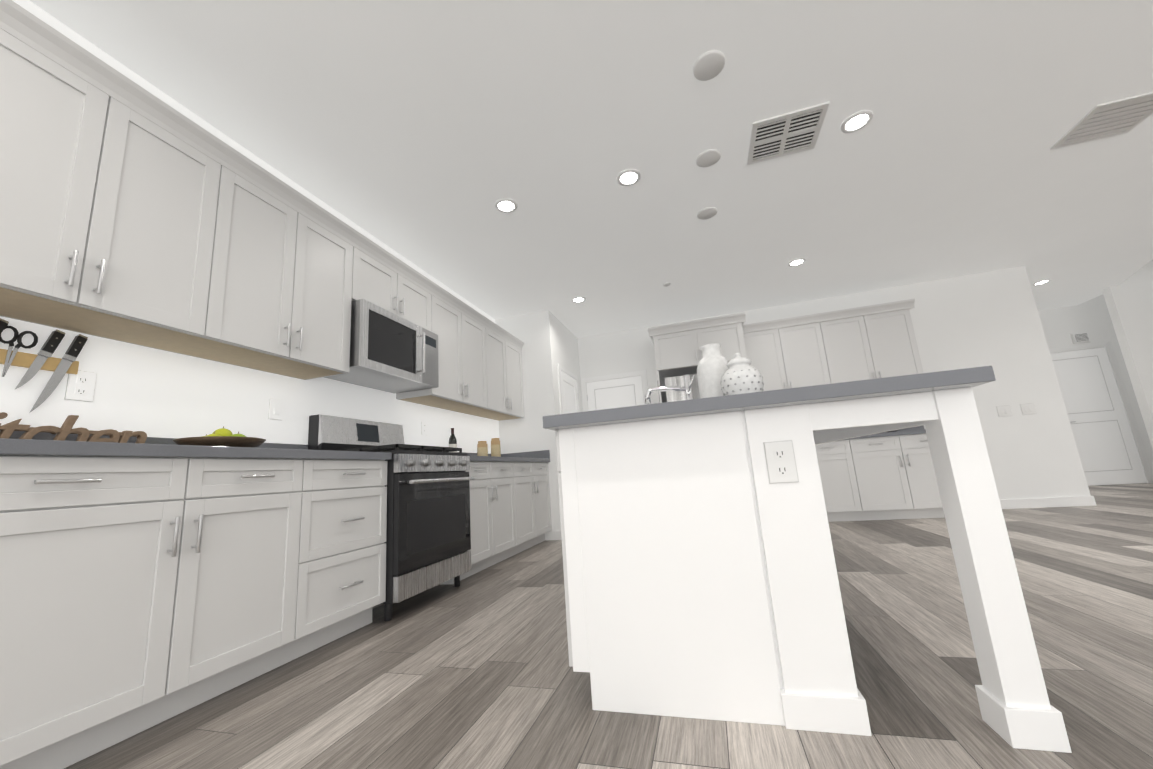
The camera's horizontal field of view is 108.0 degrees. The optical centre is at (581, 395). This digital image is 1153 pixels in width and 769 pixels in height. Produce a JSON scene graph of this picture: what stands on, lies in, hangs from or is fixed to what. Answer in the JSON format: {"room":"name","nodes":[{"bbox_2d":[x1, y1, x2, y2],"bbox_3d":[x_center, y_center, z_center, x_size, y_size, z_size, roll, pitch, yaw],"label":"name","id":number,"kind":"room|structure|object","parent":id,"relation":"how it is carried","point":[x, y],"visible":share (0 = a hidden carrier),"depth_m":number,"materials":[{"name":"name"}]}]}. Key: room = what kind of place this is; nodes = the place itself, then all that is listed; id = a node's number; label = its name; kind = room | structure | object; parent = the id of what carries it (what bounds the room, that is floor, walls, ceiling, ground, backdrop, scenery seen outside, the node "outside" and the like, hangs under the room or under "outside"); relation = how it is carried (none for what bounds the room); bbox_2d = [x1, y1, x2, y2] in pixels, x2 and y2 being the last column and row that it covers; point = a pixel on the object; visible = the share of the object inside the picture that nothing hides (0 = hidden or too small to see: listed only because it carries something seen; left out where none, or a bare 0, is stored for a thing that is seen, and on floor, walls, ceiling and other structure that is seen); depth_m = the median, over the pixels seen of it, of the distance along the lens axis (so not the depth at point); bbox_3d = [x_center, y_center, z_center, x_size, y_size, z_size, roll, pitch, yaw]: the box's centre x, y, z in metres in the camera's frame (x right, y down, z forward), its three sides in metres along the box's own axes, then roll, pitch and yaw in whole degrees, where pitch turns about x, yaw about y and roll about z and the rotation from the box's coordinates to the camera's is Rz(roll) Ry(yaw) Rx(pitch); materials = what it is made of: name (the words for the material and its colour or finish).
{"room":"kitchen","nodes":[
{"label":"kitchen","id":0,"kind":"room"},
{"bbox_2d":[0,0,498,453],"bbox_3d":[-1.768,-0.013,2.803,0.100,2.740,14.000,-7,-11,15],"label":"wall","id":1,"kind":"structure","parent":0,"point":[151,392],"depth_m":2.08,"materials":[{"name":"paint"}]},
{"bbox_2d":[0,318,87,412],"bbox_3d":[-2.089,-0.119,1.431,0.034,0.334,0.528,-7,-11,15],"label":"rail","id":2,"kind":"object","parent":1,"relation":"attached to","point":[43,359],"visible":0.98,"depth_m":1.58,"materials":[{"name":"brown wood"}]},
{"bbox_2d":[64,370,96,401],"bbox_3d":[-2.021,-0.038,1.691,0.008,0.124,0.081,-7,-11,15],"label":"outlet","id":3,"kind":"object","parent":1,"relation":"attached to","point":[80,385],"visible":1,"depth_m":1.69,"materials":[{"name":"white plastic"}]},
{"bbox_2d":[0,0,243,352],"bbox_3d":[-1.950,-0.755,1.621,0.348,0.940,0.846,-7,-11,15],"label":"upper cabinet","id":4,"kind":"object","parent":1,"relation":"attached to","point":[132,212],"depth_m":1.57,"materials":[{"name":"white wood"}]},
{"bbox_2d":[176,160,355,379],"bbox_3d":[-1.747,-0.642,2.306,0.348,0.940,0.846,-7,-11,15],"label":"upper cabinet","id":5,"kind":"object","parent":1,"relation":"attached to","point":[294,263],"depth_m":2.26,"materials":[{"name":"white wood"}]},
{"bbox_2d":[268,398,282,420],"bbox_3d":[-1.794,0.083,2.457,0.010,0.124,0.081,-7,-11,15],"label":"light switch","id":6,"kind":"object","parent":1,"relation":"attached to","point":[275,408],"visible":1,"depth_m":2.45,"materials":[{"name":"white plastic"}]},
{"bbox_2d":[356,232,435,333],"bbox_3d":[-1.531,-0.752,3.140,0.348,0.450,0.820,-7,-11,15],"label":"upper cabinet","id":7,"kind":"object","parent":1,"relation":"attached to","point":[381,280],"depth_m":3.05,"materials":[{"name":"white wood"}]},
{"bbox_2d":[323,299,438,393],"bbox_3d":[-1.440,-0.315,3.041,0.470,0.436,0.790,-7,-11,15],"label":"microwave","id":8,"kind":"object","parent":7,"relation":"attached to","point":[390,352],"visible":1,"depth_m":2.90,"materials":[{"name":"silver metal"}]},
{"bbox_2d":[421,421,426,434],"bbox_3d":[-1.410,0.297,3.755,0.008,0.124,0.081,-7,-11,15],"label":"outlet","id":9,"kind":"object","parent":1,"relation":"attached to","point":[423,428],"visible":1,"depth_m":3.74,"materials":[{"name":"white plastic"}]},
{"bbox_2d":[396,288,491,412],"bbox_3d":[-1.263,-0.373,3.940,0.348,0.940,0.964,-7,-11,15],"label":"upper cabinet","id":10,"kind":"object","parent":1,"relation":"attached to","point":[464,336],"depth_m":3.85,"materials":[{"name":"white wood"}]},
{"bbox_2d":[464,320,524,420],"bbox_3d":[-1.027,-0.241,4.737,0.348,0.940,0.964,-7,-11,15],"label":"upper cabinet","id":11,"kind":"object","parent":1,"relation":"attached to","point":[507,375],"depth_m":4.72,"materials":[{"name":"white wood"}]},
{"bbox_2d":[495,310,582,539],"bbox_3d":[-0.496,0.424,5.638,0.735,2.740,1.240,-7,-11,15],"label":"wall","id":12,"kind":"structure","parent":0,"point":[548,338],"depth_m":5.11,"materials":[{"name":"paint"}]},
{"bbox_2d":[557,364,579,413],"bbox_3d":[-0.088,0.693,5.473,0.066,2.094,0.848,-7,-11,15],"label":"pantry door","id":13,"kind":"structure","parent":12,"relation":"in","point":[569,401],"depth_m":5.54,"materials":[{"name":"white wood"}]},
{"bbox_2d":[29,0,1152,337],"bbox_3d":[4.060,-2.215,1.440,12.500,0.250,14.000,-7,-11,15],"label":"ceiling","id":14,"kind":"structure","parent":0,"point":[423,134],"depth_m":2.58,"materials":[{"name":"paint"}]},
{"bbox_2d":[495,198,517,212],"bbox_3d":[-0.571,-1.425,3.157,0.170,0.010,0.170,-7,-11,15],"label":"recessed light","id":15,"kind":"object","parent":14,"relation":"in","point":[505,205],"visible":1,"depth_m":3.15,"materials":[{"name":"white plastic"}]},
{"bbox_2d":[572,296,585,302],"bbox_3d":[-0.038,-1.129,4.956,0.170,0.010,0.170,-7,-11,15],"label":"recessed light","id":16,"kind":"object","parent":14,"relation":"in","point":[579,299],"visible":1,"depth_m":4.95,"materials":[{"name":"white"}]},
{"bbox_2d":[617,169,640,185],"bbox_3d":[0.330,-1.530,2.949,0.170,0.010,0.170,-7,-11,15],"label":"recessed light","id":17,"kind":"object","parent":14,"relation":"in","point":[628,177],"visible":1,"depth_m":2.94,"materials":[{"name":"white plastic"}]},
{"bbox_2d":[697,207,716,219],"bbox_3d":[1.028,-1.488,3.433,0.160,0.014,0.160,-7,-11,15],"label":"ceiling plate","id":18,"kind":"object","parent":14,"relation":"attached to","point":[706,213],"visible":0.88,"depth_m":3.42,"materials":[{"name":"white plastic"}]},
{"bbox_2d":[696,149,720,166],"bbox_3d":[0.850,-1.590,2.816,0.160,0.014,0.160,-7,-11,15],"label":"ceiling plate","id":19,"kind":"object","parent":14,"relation":"attached to","point":[708,157],"visible":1,"depth_m":2.80,"materials":[{"name":"white plastic"}]},
{"bbox_2d":[693,50,724,80],"bbox_3d":[0.656,-1.698,2.162,0.160,0.014,0.160,-7,-11,15],"label":"ceiling plate","id":20,"kind":"object","parent":14,"relation":"attached to","point":[708,65],"visible":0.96,"depth_m":2.15,"materials":[{"name":"white plastic"}]},
{"bbox_2d":[747,102,829,164],"bbox_3d":[1.293,-1.651,2.668,0.420,0.012,0.370,-7,-11,15],"label":"ceiling vent","id":21,"kind":"object","parent":14,"relation":"in","point":[793,132],"visible":1,"depth_m":2.65,"materials":[{"name":"white plastic"}]},
{"bbox_2d":[788,258,805,266],"bbox_3d":[2.265,-1.397,4.413,0.170,0.010,0.170,-7,-11,15],"label":"recessed light","id":22,"kind":"object","parent":14,"relation":"in","point":[796,262],"visible":1,"depth_m":4.41,"materials":[{"name":"white plastic"}]},
{"bbox_2d":[841,110,872,132],"bbox_3d":[1.707,-1.695,2.600,0.170,0.010,0.170,-7,-11,15],"label":"recessed light","id":23,"kind":"object","parent":14,"relation":"in","point":[857,121],"visible":1,"depth_m":2.60,"materials":[{"name":"white plastic"}]},
{"bbox_2d":[1032,279,1050,285],"bbox_3d":[6.006,-1.472,5.472,0.170,0.010,0.170,-7,-11,15],"label":"recessed light","id":24,"kind":"object","parent":14,"relation":"in","point":[1041,282],"visible":0.98,"depth_m":5.46,"materials":[{"name":"white"}]},
{"bbox_2d":[1050,92,1152,149],"bbox_3d":[3.465,-1.798,2.730,0.420,0.012,0.380,-7,-11,15],"label":"ceiling vent","id":25,"kind":"object","parent":14,"relation":"in","point":[1113,118],"visible":1,"depth_m":2.73,"materials":[{"name":"white plastic"}]},
{"bbox_2d":[64,483,1152,768],"bbox_3d":[4.268,0.643,0.907,12.500,0.100,14.000,-7,-11,15],"label":"floor","id":26,"kind":"structure","parent":0,"point":[474,671],"depth_m":1.43,"materials":[{"name":"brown wood"}]},
{"bbox_2d":[0,430,551,768],"bbox_3d":[-1.236,0.848,2.909,0.654,1.015,4.208,-7,-11,15],"label":"base cabinets","id":27,"kind":"object","parent":26,"relation":"on","point":[150,582],"depth_m":1.42,"materials":[{"name":"white wood"}]},
{"bbox_2d":[0,412,146,443],"bbox_3d":[-1.945,0.144,1.521,0.025,0.156,0.575,-7,-11,15],"label":"kitchen sign","id":28,"kind":"object","parent":27,"relation":"on","point":[61,433],"visible":0.58,"depth_m":1.57,"materials":[{"name":"brown wood"}]},
{"bbox_2d":[173,426,265,447],"bbox_3d":[-1.673,0.213,1.946,0.330,0.138,0.330,-7,-11,15],"label":"fruit bowl","id":29,"kind":"object","parent":27,"relation":"on","point":[223,436],"visible":0.6,"depth_m":1.86,"materials":[{"name":"brown metal"}]},
{"bbox_2d":[449,428,456,452],"bbox_3d":[-1.227,0.470,3.978,0.076,0.315,0.076,-7,-11,15],"label":"wine bottle","id":30,"kind":"object","parent":27,"relation":"on","point":[452,441],"visible":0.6,"depth_m":3.96,"materials":[{"name":"black glass"}]},
{"bbox_2d":[477,441,487,455],"bbox_3d":[-1.021,0.574,4.301,0.108,0.200,0.108,-7,-11,15],"label":"pasta jar","id":31,"kind":"object","parent":27,"relation":"on","point":[482,448],"visible":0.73,"depth_m":4.26,"materials":[{"name":"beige glass"}]},
{"bbox_2d":[491,438,500,456],"bbox_3d":[-0.925,0.582,4.493,0.104,0.240,0.104,-7,-11,15],"label":"pasta jar","id":32,"kind":"object","parent":27,"relation":"on","point":[495,448],"visible":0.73,"depth_m":4.46,"materials":[{"name":"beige glass"}]},
{"bbox_2d":[308,414,473,620],"bbox_3d":[-1.223,0.733,2.804,0.741,1.200,0.760,-7,-11,15],"label":"stove","id":33,"kind":"object","parent":26,"relation":"on","point":[428,538],"visible":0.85,"depth_m":2.63,"materials":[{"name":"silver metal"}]},
{"bbox_2d":[665,374,699,401],"bbox_3d":[1.617,0.666,5.151,0.930,1.785,0.842,-7,-11,15],"label":"fridge","id":34,"kind":"object","parent":26,"relation":"on","point":[672,396],"visible":0.02,"depth_m":5.02,"materials":[{"name":"silver metal"}]},
{"bbox_2d":[554,382,1071,752],"bbox_3d":[0.834,0.665,2.351,1.272,0.876,2.389,-7,-11,15],"label":"kitchen island","id":35,"kind":"object","parent":26,"relation":"on","point":[701,581],"depth_m":1.23,"materials":[{"name":"white wood"}]},
{"bbox_2d":[645,375,694,403],"bbox_3d":[0.481,0.036,2.282,0.290,0.302,0.210,-7,-11,15],"label":"faucet","id":36,"kind":"object","parent":35,"relation":"on","point":[686,388],"visible":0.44,"depth_m":2.35,"materials":[{"name":"silver metal"}]},
{"bbox_2d":[543,366,995,429],"bbox_3d":[0.570,0.077,1.598,1.235,0.040,0.776,-7,-11,15],"label":"island countertop","id":37,"kind":"structure","parent":35,"relation":"on","point":[976,376],"depth_m":1.21,"materials":[{"name":"grey stone"}]},
{"bbox_2d":[697,343,728,397],"bbox_3d":[0.583,-0.062,1.835,0.144,0.316,0.144,-7,-11,15],"label":"vase","id":38,"kind":"object","parent":37,"relation":"on","point":[712,368],"visible":0.62,"depth_m":1.79,"materials":[{"name":"white ceramic"}]},
{"bbox_2d":[721,353,763,395],"bbox_3d":[0.629,-0.055,1.652,0.160,0.229,0.160,-7,-11,15],"label":"ginger jar","id":39,"kind":"object","parent":37,"relation":"on","point":[741,375],"visible":0.81,"depth_m":1.60,"materials":[{"name":"white ceramic"}]},
{"bbox_2d":[763,440,798,483],"bbox_3d":[0.592,0.199,1.246,0.081,0.124,0.008,-7,-11,15],"label":"outlet","id":40,"kind":"object","parent":35,"relation":"attached to","point":[780,461],"visible":1,"depth_m":1.24,"materials":[{"name":"white plastic"}]},
{"bbox_2d":[815,439,874,521],"bbox_3d":[2.639,1.016,4.938,1.003,0.875,0.618,-7,-11,15],"label":"base cabinet","id":41,"kind":"object","parent":26,"relation":"on","point":[844,486],"depth_m":4.58,"materials":[{"name":"white wood"}]},
{"bbox_2d":[859,435,944,519],"bbox_3d":[3.482,0.911,4.706,1.003,0.875,0.618,-7,-11,15],"label":"base cabinet","id":42,"kind":"object","parent":26,"relation":"on","point":[886,476],"depth_m":4.43,"materials":[{"name":"white wood"}]},
{"bbox_2d":[827,431,926,442],"bbox_3d":[3.039,0.511,4.890,1.915,0.040,0.643,-7,-11,15],"label":"countertop","id":43,"kind":"structure","parent":42,"relation":"on","point":[880,436],"depth_m":4.49,"materials":[{"name":"grey stone"}]},
{"bbox_2d":[577,266,1090,499],"bbox_3d":[2.334,0.202,5.554,6.250,2.740,0.120,-7,-11,15],"label":"wall","id":44,"kind":"structure","parent":0,"point":[992,319],"depth_m":4.89,"materials":[{"name":"paint"}]},
{"bbox_2d":[581,370,647,411],"bbox_3d":[0.521,0.724,5.906,0.968,2.104,0.066,-7,-11,15],"label":"door","id":45,"kind":"structure","parent":44,"relation":"in","point":[626,389],"depth_m":6.07,"materials":[{"name":"white wood"}]},
{"bbox_2d":[651,319,746,382],"bbox_3d":[1.511,-0.519,5.415,1.034,0.450,0.828,-7,-11,15],"label":"upper cabinet","id":46,"kind":"object","parent":44,"relation":"attached to","point":[677,353],"depth_m":5.06,"materials":[{"name":"white wood"}]},
{"bbox_2d":[743,319,838,390],"bbox_3d":[2.572,-0.387,5.329,1.003,0.890,0.353,-7,-11,15],"label":"upper cabinet","id":47,"kind":"object","parent":44,"relation":"attached to","point":[795,355],"depth_m":5.15,"materials":[{"name":"white wood"}]},
{"bbox_2d":[555,496,1096,539],"bbox_3d":[3.478,1.452,5.483,6.860,0.100,3.524,-7,-11,15],"label":"baseboard","id":48,"kind":"structure","parent":44,"relation":"attached to","point":[1048,502],"depth_m":4.53,"materials":[{"name":"white wood"}]},
{"bbox_2d":[827,307,923,382],"bbox_3d":[3.415,-0.492,5.097,1.003,0.890,0.353,-7,-11,15],"label":"upper cabinet","id":49,"kind":"object","parent":44,"relation":"attached to","point":[876,344],"depth_m":4.92,"materials":[{"name":"white wood"}]},
{"bbox_2d":[871,425,925,434],"bbox_3d":[3.121,0.491,5.198,1.915,0.100,0.020,-7,-11,15],"label":"backsplash","id":50,"kind":"structure","parent":44,"relation":"attached to","point":[918,428],"depth_m":4.95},
{"bbox_2d":[996,405,1011,416],"bbox_3d":[4.802,0.180,4.758,0.127,0.124,0.010,-7,-11,15],"label":"light switch","id":51,"kind":"object","parent":44,"relation":"attached to","point":[1003,411],"visible":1,"depth_m":4.76,"materials":[{"name":"white plastic"}]},
{"bbox_2d":[1020,403,1036,414],"bbox_3d":[5.013,0.154,4.700,0.127,0.124,0.010,-7,-11,15],"label":"light switch","id":52,"kind":"object","parent":44,"relation":"attached to","point":[1027,408],"visible":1,"depth_m":4.70,"materials":[{"name":"white plastic"}]},
{"bbox_2d":[1038,295,1152,475],"bbox_3d":[8.390,-0.593,6.278,7.150,3.700,0.100,-7,-11,15],"label":"wall","id":53,"kind":"structure","parent":0,"point":[1092,317],"depth_m":6.46,"materials":[{"name":"paint"}]},
{"bbox_2d":[1070,332,1090,343],"bbox_3d":[7.699,-0.886,6.460,0.200,0.160,0.035,-7,-11,15],"label":"door chime","id":54,"kind":"object","parent":53,"relation":"attached to","point":[1083,337],"visible":1,"depth_m":6.45,"materials":[{"name":"white plastic"}]},
{"bbox_2d":[1049,342,1152,485],"bbox_3d":[7.634,0.274,6.270,0.948,2.104,0.066,-7,-11,15],"label":"hall door","id":55,"kind":"structure","parent":53,"relation":"in","point":[1110,447],"depth_m":6.25,"materials":[{"name":"white wood"}]},
{"bbox_2d":[1102,260,1152,448],"bbox_3d":[9.451,-0.832,5.138,4.260,3.600,0.120,-7,-11,15],"label":"wall","id":56,"kind":"structure","parent":0,"point":[1129,302],"depth_m":5.67,"materials":[{"name":"paint"}]}
]}

